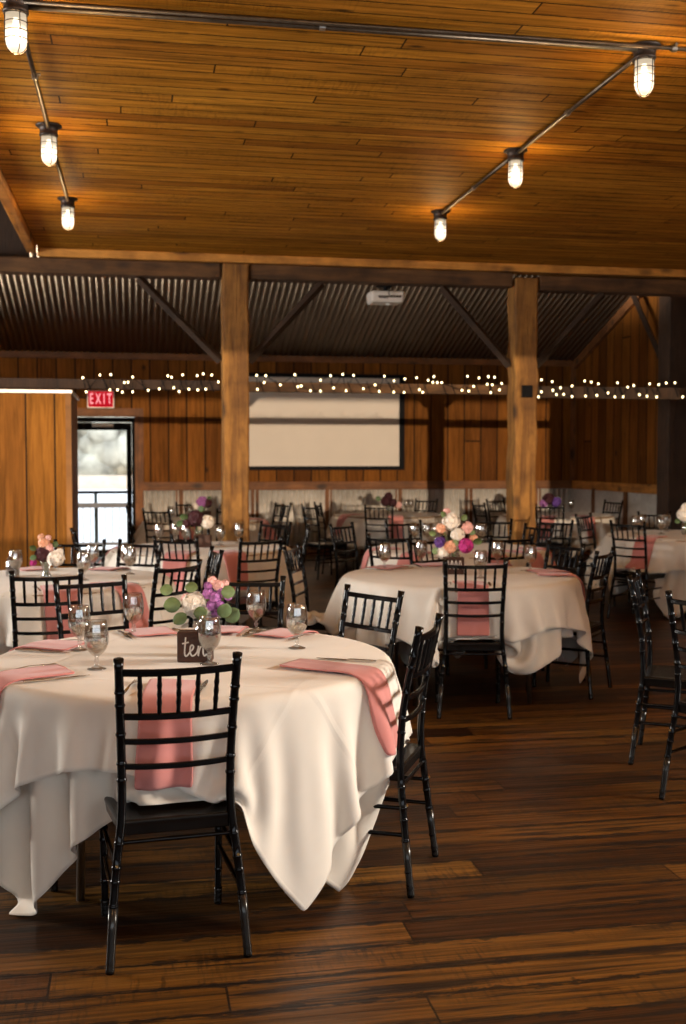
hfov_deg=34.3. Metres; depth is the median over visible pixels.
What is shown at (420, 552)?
water goblet
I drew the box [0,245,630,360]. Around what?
roof
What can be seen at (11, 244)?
wall
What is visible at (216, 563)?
chair
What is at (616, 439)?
wall
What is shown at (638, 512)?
chair
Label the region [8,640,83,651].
napkin
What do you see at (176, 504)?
chair
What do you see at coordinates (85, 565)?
water goblet
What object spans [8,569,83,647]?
chair
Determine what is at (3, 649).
tablecloth
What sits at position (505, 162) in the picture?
conduit
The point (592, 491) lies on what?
trim
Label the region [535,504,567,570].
chair
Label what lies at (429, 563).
napkin
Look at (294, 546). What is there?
baseboard
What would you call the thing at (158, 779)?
napkin
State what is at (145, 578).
tablecloth
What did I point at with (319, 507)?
chair
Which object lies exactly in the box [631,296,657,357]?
knee brace
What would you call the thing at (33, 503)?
wall partition
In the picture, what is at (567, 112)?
conduit
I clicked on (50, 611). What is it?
napkin
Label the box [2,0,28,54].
lamp
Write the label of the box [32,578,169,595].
round table
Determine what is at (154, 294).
knee brace
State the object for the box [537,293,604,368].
knee brace
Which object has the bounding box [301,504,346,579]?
chair
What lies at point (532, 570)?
napkin
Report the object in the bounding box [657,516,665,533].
water goblet
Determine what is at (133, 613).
water goblet
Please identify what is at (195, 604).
flower arrangement
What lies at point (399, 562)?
napkin
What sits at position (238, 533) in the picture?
water goblet
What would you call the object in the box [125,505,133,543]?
chair
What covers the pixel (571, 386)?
string lights
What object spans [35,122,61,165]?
lamp
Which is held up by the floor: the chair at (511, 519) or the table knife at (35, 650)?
the chair at (511, 519)
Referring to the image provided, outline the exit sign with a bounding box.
[87,390,113,407]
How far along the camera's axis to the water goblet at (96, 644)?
3.95 m
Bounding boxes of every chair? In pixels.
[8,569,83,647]
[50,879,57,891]
[52,574,128,638]
[53,539,106,567]
[69,527,81,560]
[99,651,251,974]
[116,539,163,568]
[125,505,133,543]
[142,508,170,542]
[148,559,202,627]
[152,535,224,624]
[169,521,217,624]
[175,502,193,516]
[197,545,223,627]
[211,575,285,628]
[215,508,221,540]
[219,535,283,626]
[257,525,310,626]
[258,520,291,624]
[272,502,291,545]
[277,504,285,543]
[282,542,331,635]
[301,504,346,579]
[313,502,353,573]
[329,522,358,589]
[338,584,404,784]
[364,504,397,553]
[367,533,412,565]
[368,613,443,897]
[384,519,421,544]
[404,536,487,674]
[414,498,437,512]
[434,558,511,718]
[471,502,494,542]
[474,518,512,543]
[483,534,533,657]
[486,498,505,531]
[496,540,585,686]
[521,523,554,545]
[526,547,615,699]
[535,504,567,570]
[537,518,573,570]
[574,512,630,606]
[579,499,623,555]
[606,520,664,617]
[626,569,685,764]
[637,511,671,529]
[659,590,685,799]
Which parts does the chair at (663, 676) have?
leg, rail, leg, rail, seat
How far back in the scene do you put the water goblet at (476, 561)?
6.98 m
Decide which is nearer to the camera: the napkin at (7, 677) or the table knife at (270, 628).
the napkin at (7, 677)
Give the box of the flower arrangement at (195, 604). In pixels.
[160,576,239,629]
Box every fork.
[16,663,55,668]
[124,680,136,692]
[288,633,314,639]
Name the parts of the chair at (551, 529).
leg, rail, rail, leg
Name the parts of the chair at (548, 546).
leg, rail, rail, leg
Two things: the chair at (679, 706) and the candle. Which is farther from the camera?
the candle
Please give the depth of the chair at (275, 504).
14.52 m
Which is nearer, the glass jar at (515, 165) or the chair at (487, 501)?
the glass jar at (515, 165)
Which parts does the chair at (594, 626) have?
leg, seat, leg, rail, rail, rail, rail, leg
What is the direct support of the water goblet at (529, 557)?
on the tablecloth at (535, 603)
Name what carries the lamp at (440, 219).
attached to the ceiling
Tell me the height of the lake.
0.150 m
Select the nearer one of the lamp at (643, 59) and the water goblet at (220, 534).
the lamp at (643, 59)
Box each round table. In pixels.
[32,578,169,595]
[76,840,286,901]
[112,551,282,625]
[146,521,259,524]
[333,515,441,565]
[394,591,531,705]
[501,514,613,565]
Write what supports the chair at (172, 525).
on the floor
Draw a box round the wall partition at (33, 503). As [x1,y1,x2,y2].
[0,393,66,569]
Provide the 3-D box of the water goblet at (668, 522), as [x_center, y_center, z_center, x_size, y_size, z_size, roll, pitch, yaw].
[3.364,0.110,11.542,0.088,0.176,0.088,-2,3,-32]
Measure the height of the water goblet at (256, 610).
0.176 m
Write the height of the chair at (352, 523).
0.937 m
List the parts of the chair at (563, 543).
leg, rail, rail, seat, leg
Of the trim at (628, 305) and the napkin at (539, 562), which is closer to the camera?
the napkin at (539, 562)
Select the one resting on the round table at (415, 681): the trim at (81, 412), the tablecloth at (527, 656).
the tablecloth at (527, 656)
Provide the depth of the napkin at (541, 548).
9.16 m
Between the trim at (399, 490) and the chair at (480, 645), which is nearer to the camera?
the chair at (480, 645)
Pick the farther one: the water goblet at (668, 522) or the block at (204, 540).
the water goblet at (668, 522)
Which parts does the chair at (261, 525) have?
leg, rail, rail, leg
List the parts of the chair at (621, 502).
leg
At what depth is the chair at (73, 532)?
8.97 m
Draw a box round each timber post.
[220,263,249,541]
[506,277,538,546]
[656,296,685,529]
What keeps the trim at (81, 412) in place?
attached to the wall at (449, 437)
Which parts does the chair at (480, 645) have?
leg, leg, seat, rail, rail, rail, rail, leg, leg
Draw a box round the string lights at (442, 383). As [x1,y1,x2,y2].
[256,373,502,394]
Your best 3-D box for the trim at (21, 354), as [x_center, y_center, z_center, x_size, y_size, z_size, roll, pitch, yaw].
[-2.929,-2.358,16.836,13.670,0.090,0.040,-1,3,-11]
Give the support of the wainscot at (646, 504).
attached to the wall at (616, 439)
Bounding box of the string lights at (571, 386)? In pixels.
[537,379,685,397]
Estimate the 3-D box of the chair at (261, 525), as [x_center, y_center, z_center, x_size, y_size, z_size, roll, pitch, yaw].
[-0.749,0.559,10.069,0.439,0.937,0.475,2,3,36]
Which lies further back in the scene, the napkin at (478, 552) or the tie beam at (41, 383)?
the tie beam at (41, 383)
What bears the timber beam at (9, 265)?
attached to the timber post at (234, 351)
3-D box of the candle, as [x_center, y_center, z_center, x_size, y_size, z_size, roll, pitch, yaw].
[-2.120,0.373,7.126,0.072,0.055,0.072,-1,3,-11]
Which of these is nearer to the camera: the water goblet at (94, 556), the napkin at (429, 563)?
the water goblet at (94, 556)
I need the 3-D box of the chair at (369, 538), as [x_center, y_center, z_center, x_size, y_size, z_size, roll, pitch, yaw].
[0.451,0.627,8.666,0.439,0.937,0.475,1,3,27]
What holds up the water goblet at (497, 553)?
on the tablecloth at (535, 603)
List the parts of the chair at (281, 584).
rail, rail, rail, leg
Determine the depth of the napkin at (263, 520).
13.71 m
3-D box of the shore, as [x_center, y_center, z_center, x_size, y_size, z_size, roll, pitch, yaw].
[-23.858,-3.730,127.455,240.000,1.400,35.000,-1,3,-11]
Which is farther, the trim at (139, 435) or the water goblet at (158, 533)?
the trim at (139, 435)
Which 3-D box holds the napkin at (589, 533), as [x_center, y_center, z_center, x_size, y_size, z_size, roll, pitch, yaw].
[3.160,0.192,14.438,0.199,0.298,0.383,-1,3,-22]
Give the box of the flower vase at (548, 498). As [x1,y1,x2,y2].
[539,493,560,513]
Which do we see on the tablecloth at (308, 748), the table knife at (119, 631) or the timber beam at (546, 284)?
the table knife at (119, 631)
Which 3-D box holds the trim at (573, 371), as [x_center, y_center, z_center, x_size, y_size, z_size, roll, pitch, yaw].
[3.756,-1.444,18.128,0.070,1.860,0.050,-1,3,-11]
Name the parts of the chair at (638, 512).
rail, rail, leg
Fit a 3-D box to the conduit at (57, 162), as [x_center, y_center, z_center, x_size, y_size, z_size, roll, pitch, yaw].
[-2.027,-2.451,7.957,0.048,0.039,1.904,-1,3,-11]
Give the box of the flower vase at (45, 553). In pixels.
[29,533,64,576]
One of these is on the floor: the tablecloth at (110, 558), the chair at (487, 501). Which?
the chair at (487, 501)
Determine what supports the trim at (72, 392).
on the wall
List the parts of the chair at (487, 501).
leg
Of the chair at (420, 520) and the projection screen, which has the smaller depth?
the chair at (420, 520)
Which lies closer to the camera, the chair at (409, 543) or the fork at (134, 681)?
the fork at (134, 681)
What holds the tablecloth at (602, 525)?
on the tablecloth at (574, 543)
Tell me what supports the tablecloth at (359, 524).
on the tablecloth at (333, 560)
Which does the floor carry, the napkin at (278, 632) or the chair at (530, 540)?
the chair at (530, 540)
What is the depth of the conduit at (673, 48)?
5.28 m
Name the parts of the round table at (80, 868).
leg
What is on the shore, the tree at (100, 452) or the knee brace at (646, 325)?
the tree at (100, 452)
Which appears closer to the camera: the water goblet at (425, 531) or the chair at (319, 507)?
the water goblet at (425, 531)
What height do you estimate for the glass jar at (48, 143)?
0.178 m
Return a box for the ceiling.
[0,0,685,268]
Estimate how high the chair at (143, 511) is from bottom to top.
0.937 m
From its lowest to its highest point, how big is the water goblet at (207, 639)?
0.176 m
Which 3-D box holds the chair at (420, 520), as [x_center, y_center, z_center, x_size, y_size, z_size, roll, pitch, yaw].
[0.638,0.551,10.242,0.439,0.937,0.475,-1,3,-20]
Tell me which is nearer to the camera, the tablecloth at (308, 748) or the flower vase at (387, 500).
the tablecloth at (308, 748)
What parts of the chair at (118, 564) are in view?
leg, rail, rail, leg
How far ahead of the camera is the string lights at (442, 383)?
11.98 m
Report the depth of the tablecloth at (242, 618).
8.79 m
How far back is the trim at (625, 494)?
16.17 m
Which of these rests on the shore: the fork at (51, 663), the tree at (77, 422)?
the tree at (77, 422)
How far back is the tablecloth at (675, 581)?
10.39 m
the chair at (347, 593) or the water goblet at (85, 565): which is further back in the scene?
the water goblet at (85, 565)
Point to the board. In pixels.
(7, 198)
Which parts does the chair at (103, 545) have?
rail, rail, leg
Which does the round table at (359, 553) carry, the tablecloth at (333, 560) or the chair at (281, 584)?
the tablecloth at (333, 560)
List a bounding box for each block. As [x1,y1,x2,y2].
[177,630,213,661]
[194,535,211,546]
[202,511,210,515]
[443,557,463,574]
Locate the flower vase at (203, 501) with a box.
[191,496,211,510]
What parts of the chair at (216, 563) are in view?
leg, rail, leg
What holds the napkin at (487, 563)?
on the tablecloth at (535, 603)
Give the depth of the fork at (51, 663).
4.00 m
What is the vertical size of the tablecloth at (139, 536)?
0.674 m
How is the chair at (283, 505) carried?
on the floor
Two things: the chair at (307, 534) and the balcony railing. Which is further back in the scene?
the balcony railing
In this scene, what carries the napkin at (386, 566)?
on the tablecloth at (535, 603)
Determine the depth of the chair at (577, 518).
11.65 m
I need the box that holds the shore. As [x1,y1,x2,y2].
[78,475,126,489]
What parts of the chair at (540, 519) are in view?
leg, rail, rail, leg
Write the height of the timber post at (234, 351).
3.510 m
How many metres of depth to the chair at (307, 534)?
9.29 m
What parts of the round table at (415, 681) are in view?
leg, leg, leg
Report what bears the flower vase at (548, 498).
on the tablecloth at (602, 525)
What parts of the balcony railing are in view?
railing post, rail, rail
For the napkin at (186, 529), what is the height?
0.298 m
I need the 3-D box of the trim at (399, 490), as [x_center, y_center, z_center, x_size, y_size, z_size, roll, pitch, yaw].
[0.891,0.075,17.660,0.120,0.870,0.053,-1,3,-11]
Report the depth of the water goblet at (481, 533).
9.88 m
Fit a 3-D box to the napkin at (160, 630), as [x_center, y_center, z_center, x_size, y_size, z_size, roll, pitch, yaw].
[-0.853,0.644,4.849,0.179,0.274,0.332,-1,3,-25]
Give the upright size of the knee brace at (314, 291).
0.891 m
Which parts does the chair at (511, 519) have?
rail, rail, leg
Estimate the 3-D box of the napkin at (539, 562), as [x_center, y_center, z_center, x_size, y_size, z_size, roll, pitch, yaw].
[1.464,0.459,8.883,0.353,0.298,0.200,2,4,42]
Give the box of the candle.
[7,566,18,574]
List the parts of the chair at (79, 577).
leg, rail, rail, rail, rail, leg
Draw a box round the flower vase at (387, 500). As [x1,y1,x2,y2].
[376,492,401,513]
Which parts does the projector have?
connector panel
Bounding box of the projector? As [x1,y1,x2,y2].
[366,285,403,305]
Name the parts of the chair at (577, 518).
leg, seat, leg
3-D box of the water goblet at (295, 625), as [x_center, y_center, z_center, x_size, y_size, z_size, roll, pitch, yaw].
[-0.183,0.454,4.413,0.088,0.176,0.088,3,4,44]
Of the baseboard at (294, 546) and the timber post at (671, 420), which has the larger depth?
the baseboard at (294, 546)
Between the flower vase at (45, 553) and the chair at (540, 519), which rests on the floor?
the chair at (540, 519)
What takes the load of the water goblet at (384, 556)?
on the tablecloth at (535, 603)
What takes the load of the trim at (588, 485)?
attached to the wall at (616, 439)
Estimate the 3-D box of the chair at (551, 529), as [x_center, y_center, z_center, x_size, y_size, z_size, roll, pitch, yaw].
[1.551,0.576,9.723,0.475,0.937,0.439,-2,3,-33]
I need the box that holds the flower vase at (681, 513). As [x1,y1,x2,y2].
[675,503,685,533]
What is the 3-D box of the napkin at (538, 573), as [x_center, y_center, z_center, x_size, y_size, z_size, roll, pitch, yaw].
[1.420,0.542,7.171,0.323,0.297,0.198,0,3,6]
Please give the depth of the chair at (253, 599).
8.26 m
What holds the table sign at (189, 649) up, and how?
on the tablecloth at (308, 748)
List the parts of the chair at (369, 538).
leg, rail, rail, leg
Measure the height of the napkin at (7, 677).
0.275 m
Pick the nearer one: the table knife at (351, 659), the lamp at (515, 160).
the table knife at (351, 659)
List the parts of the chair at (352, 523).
leg, rail, rail, rail, rail, leg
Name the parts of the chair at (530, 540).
leg, rail, rail, leg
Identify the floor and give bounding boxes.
[0,551,685,1023]
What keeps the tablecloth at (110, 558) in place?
on the round table at (244, 623)
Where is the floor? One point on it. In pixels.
(554, 892)
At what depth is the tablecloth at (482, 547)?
8.96 m
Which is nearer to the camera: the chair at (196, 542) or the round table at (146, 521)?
the chair at (196, 542)
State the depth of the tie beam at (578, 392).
12.44 m
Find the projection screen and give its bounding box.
[249,373,404,469]
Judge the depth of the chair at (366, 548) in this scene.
13.93 m
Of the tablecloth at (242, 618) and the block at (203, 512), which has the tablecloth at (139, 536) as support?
the block at (203, 512)
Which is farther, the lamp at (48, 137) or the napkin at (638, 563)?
the napkin at (638, 563)
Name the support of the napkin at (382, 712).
on the tablecloth at (308, 748)
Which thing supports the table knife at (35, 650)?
on the tablecloth at (308, 748)
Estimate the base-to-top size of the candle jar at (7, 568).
0.115 m
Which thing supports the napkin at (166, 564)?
on the tablecloth at (110, 558)
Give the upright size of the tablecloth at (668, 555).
0.730 m
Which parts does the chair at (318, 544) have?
leg, leg, seat, leg, leg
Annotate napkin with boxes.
[0,664,73,694]
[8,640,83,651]
[19,566,48,570]
[40,585,77,639]
[87,567,129,569]
[91,581,153,628]
[95,546,138,566]
[125,626,176,636]
[134,678,195,790]
[162,550,195,590]
[179,527,194,538]
[207,625,248,632]
[213,550,247,589]
[249,518,276,541]
[253,628,318,637]
[279,659,397,755]
[326,514,361,536]
[361,547,400,568]
[363,564,407,568]
[388,514,403,538]
[397,550,430,564]
[414,562,442,565]
[452,581,489,635]
[472,551,509,563]
[487,563,511,565]
[505,550,543,568]
[519,547,557,569]
[526,569,570,572]
[537,572,585,599]
[538,515,556,539]
[573,515,595,538]
[625,535,666,568]
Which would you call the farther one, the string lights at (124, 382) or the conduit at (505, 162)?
the string lights at (124, 382)
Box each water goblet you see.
[8,549,22,576]
[68,604,90,650]
[76,551,90,579]
[84,619,108,670]
[86,544,98,568]
[120,544,132,569]
[123,547,135,573]
[123,592,143,634]
[154,523,163,537]
[170,523,179,540]
[181,526,190,539]
[197,615,220,665]
[215,525,224,544]
[234,523,243,542]
[246,590,265,631]
[286,603,307,648]
[378,543,390,561]
[410,523,418,536]
[415,540,427,563]
[422,523,431,536]
[441,529,449,542]
[474,550,487,578]
[477,523,486,542]
[491,541,503,563]
[524,544,536,570]
[631,516,639,532]
[638,514,646,530]
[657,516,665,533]
[662,514,670,530]
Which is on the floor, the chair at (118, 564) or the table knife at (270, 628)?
the chair at (118, 564)
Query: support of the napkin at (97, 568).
on the tablecloth at (145, 578)
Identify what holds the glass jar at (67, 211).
on the lamp at (67, 208)
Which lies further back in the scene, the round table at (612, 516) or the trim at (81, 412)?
the trim at (81, 412)
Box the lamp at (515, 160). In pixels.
[504,147,527,187]
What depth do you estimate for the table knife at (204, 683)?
3.67 m
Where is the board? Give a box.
[0,167,35,252]
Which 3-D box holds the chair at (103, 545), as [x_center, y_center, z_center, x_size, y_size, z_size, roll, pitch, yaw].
[-1.874,0.672,7.734,0.439,0.937,0.475,0,3,-2]
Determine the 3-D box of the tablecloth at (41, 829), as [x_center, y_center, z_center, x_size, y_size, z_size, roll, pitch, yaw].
[-0.571,0.930,4.218,1.596,0.745,1.636,0,3,-8]
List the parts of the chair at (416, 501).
rail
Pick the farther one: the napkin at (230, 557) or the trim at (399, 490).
the trim at (399, 490)
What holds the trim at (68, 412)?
attached to the wall partition at (33, 503)
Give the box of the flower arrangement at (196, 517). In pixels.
[176,506,213,534]
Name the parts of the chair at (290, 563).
leg, rail, rail, rail, rail, leg, seat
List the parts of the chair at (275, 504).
leg, leg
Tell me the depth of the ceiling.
7.15 m
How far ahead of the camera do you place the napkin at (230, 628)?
4.85 m
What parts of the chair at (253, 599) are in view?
leg, seat, rail, rail, rail, rail, leg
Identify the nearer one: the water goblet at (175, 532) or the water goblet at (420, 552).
the water goblet at (420, 552)
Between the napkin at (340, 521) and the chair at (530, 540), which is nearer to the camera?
the chair at (530, 540)
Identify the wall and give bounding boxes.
[0,201,28,256]
[0,350,573,481]
[71,395,78,567]
[575,296,658,484]
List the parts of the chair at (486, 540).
leg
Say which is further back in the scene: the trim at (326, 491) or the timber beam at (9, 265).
the trim at (326, 491)
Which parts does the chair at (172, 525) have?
leg, rail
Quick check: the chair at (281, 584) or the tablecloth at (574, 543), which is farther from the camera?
the tablecloth at (574, 543)
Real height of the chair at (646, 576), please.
0.937 m
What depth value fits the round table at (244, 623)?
9.00 m
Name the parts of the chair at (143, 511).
leg, rail, rail, leg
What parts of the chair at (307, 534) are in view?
leg, leg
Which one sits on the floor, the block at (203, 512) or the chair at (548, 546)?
the chair at (548, 546)
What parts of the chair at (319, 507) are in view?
leg, leg, seat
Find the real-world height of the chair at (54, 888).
0.937 m
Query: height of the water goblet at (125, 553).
0.176 m
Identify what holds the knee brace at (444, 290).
attached to the timber post at (522, 299)
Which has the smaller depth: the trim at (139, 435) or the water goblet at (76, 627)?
the water goblet at (76, 627)
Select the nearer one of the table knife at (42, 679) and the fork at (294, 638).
the table knife at (42, 679)
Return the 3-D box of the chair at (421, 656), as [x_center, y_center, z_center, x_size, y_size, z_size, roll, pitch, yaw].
[0.099,0.849,4.058,0.475,0.937,0.439,1,3,17]
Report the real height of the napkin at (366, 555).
0.297 m
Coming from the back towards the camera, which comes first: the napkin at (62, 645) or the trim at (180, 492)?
the trim at (180, 492)
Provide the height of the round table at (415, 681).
0.743 m
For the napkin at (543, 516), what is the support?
on the tablecloth at (602, 525)
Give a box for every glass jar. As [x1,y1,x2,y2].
[5,11,26,53]
[41,136,56,164]
[62,206,73,228]
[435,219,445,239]
[508,159,521,186]
[635,58,653,95]
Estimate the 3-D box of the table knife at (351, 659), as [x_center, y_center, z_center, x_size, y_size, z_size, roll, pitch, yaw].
[0.010,0.550,4.147,0.235,0.006,0.018,1,3,19]
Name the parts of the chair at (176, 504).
leg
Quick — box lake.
[78,489,132,548]
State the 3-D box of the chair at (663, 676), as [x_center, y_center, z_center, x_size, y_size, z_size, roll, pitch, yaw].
[1.684,0.775,5.581,0.475,0.937,0.439,1,3,21]
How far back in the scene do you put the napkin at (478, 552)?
8.60 m
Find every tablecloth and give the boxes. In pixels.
[0,568,197,646]
[0,621,202,654]
[0,628,412,910]
[0,742,405,915]
[96,541,304,628]
[134,516,276,543]
[197,588,251,625]
[299,564,592,682]
[323,511,451,559]
[329,537,400,567]
[332,626,579,674]
[360,543,552,568]
[489,512,618,551]
[540,535,589,556]
[585,558,685,618]
[590,530,685,594]
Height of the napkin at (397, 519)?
0.296 m
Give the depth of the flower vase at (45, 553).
6.92 m
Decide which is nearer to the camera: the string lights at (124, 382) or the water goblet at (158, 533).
the water goblet at (158, 533)
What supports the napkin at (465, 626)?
on the tablecloth at (535, 603)
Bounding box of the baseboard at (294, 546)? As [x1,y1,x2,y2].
[288,545,562,554]
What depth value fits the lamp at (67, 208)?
8.91 m
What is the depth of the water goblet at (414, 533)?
9.87 m
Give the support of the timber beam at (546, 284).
attached to the timber post at (522, 299)
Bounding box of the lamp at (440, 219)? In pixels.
[431,209,449,241]
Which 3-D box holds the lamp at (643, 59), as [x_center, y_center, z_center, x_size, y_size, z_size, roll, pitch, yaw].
[1.530,-2.238,5.639,0.164,0.251,0.164,-1,3,-11]
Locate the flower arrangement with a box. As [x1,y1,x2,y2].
[429,508,481,558]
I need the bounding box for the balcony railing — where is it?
[78,493,126,549]
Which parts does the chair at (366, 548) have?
leg, rail, rail, rail, seat, leg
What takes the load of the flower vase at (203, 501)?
on the tablecloth at (139, 536)
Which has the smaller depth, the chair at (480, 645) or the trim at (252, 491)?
the chair at (480, 645)
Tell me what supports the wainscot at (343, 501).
attached to the wall at (449, 437)
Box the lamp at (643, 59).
[633,40,660,96]
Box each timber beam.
[0,256,220,280]
[249,264,512,288]
[536,275,685,296]
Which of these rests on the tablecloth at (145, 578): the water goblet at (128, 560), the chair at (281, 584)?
the water goblet at (128, 560)
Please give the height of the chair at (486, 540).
0.937 m
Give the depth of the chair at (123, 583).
5.43 m
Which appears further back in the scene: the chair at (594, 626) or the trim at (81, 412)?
the trim at (81, 412)
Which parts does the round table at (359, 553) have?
leg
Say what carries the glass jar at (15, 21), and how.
on the lamp at (15, 12)
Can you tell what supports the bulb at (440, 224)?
on the lamp at (440, 219)
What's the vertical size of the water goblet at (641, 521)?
0.176 m
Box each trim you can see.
[0,351,572,365]
[0,389,78,399]
[65,393,72,567]
[77,408,134,416]
[135,408,143,530]
[142,480,571,490]
[176,491,182,516]
[251,490,258,517]
[325,490,331,538]
[395,489,401,511]
[465,489,472,538]
[536,489,540,511]
[570,366,575,480]
[572,481,656,493]
[573,296,642,368]
[591,490,594,512]
[623,492,627,530]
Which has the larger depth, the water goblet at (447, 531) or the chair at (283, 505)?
the chair at (283, 505)
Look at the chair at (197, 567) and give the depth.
6.18 m
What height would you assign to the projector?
0.287 m
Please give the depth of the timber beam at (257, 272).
11.69 m
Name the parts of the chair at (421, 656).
seat, leg, rail, rail, rail, rail, leg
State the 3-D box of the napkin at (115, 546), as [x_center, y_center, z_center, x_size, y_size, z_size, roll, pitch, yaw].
[-1.917,0.434,9.424,0.431,0.297,0.200,0,3,-2]
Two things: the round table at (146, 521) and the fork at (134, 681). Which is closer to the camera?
the fork at (134, 681)
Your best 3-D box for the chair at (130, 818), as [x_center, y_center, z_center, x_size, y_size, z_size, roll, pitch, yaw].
[-0.543,0.876,3.486,0.439,0.937,0.475,-1,3,-16]
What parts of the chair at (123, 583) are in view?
leg, rail, rail, rail, leg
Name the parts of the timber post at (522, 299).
beam bracket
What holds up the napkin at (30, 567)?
on the tablecloth at (145, 578)
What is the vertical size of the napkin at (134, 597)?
0.298 m
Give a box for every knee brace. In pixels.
[136,277,221,363]
[249,282,324,363]
[439,286,510,367]
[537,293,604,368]
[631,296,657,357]
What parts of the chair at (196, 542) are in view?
leg, rail, rail, leg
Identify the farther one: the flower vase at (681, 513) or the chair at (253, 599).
the flower vase at (681, 513)
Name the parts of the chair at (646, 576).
leg, rail, rail, rail, rail, seat, leg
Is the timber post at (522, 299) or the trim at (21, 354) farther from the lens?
the trim at (21, 354)
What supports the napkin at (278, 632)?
on the tablecloth at (308, 748)
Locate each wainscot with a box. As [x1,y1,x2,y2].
[143,488,571,545]
[572,489,656,530]
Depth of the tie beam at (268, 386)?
11.98 m
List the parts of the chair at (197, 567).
leg, rail, rail, rail, rail, leg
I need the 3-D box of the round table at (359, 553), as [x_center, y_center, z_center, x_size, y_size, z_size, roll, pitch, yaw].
[0.620,0.408,15.192,1.512,0.743,1.512,-1,3,-11]
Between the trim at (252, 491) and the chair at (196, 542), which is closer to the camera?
the chair at (196, 542)
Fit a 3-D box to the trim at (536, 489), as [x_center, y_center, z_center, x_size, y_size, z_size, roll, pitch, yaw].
[3.152,0.054,18.083,0.120,0.870,0.053,-1,3,-11]
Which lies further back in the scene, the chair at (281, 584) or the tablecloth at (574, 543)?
the tablecloth at (574, 543)
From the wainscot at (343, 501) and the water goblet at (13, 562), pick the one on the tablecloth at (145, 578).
the water goblet at (13, 562)
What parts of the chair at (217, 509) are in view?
leg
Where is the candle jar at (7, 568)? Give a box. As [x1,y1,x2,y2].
[5,558,19,576]
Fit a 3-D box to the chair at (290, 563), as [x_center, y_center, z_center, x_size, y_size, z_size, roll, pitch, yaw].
[-0.133,0.686,7.441,0.475,0.937,0.439,1,3,13]
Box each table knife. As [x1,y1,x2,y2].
[15,649,69,652]
[23,675,87,682]
[117,630,131,638]
[200,680,207,692]
[241,628,274,635]
[320,658,375,661]
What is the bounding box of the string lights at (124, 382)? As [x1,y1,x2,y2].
[82,373,218,392]
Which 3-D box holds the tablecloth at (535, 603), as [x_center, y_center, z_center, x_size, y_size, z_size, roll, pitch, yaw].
[0.759,0.747,7.242,1.668,0.720,1.672,-2,3,-38]
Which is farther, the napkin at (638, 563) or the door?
the door
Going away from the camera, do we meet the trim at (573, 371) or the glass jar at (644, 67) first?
the glass jar at (644, 67)
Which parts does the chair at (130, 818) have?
leg, leg, seat, rail, rail, rail, rail, leg, leg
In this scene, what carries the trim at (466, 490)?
attached to the wall at (449, 437)
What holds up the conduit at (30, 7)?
attached to the ceiling
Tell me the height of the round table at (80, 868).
0.743 m
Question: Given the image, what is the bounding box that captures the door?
[77,417,135,557]
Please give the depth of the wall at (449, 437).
17.53 m
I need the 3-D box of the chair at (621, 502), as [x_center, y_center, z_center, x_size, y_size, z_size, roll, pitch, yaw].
[3.604,0.298,15.477,0.475,0.937,0.439,-2,3,-30]
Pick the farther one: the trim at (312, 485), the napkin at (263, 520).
the trim at (312, 485)
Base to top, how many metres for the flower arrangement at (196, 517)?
0.347 m
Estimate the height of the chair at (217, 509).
0.937 m
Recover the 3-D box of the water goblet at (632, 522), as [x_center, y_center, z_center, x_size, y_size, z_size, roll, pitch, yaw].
[2.956,0.125,11.232,0.088,0.176,0.088,2,4,40]
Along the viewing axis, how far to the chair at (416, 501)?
16.06 m
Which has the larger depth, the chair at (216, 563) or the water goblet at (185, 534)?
the water goblet at (185, 534)
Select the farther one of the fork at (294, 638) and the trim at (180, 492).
the trim at (180, 492)
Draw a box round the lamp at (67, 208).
[57,196,77,230]
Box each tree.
[77,422,89,448]
[78,417,134,474]
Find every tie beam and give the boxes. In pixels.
[0,378,219,390]
[249,382,507,394]
[537,386,685,399]
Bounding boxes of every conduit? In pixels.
[0,0,685,51]
[25,43,49,128]
[28,5,637,51]
[55,157,68,201]
[441,159,507,213]
[517,58,632,153]
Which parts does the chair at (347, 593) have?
leg, rail, rail, rail, leg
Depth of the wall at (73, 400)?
11.65 m
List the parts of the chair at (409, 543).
leg, rail, rail, leg, leg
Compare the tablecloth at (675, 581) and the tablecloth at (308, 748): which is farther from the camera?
the tablecloth at (675, 581)
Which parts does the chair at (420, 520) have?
leg, rail, leg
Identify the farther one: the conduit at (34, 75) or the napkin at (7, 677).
the conduit at (34, 75)

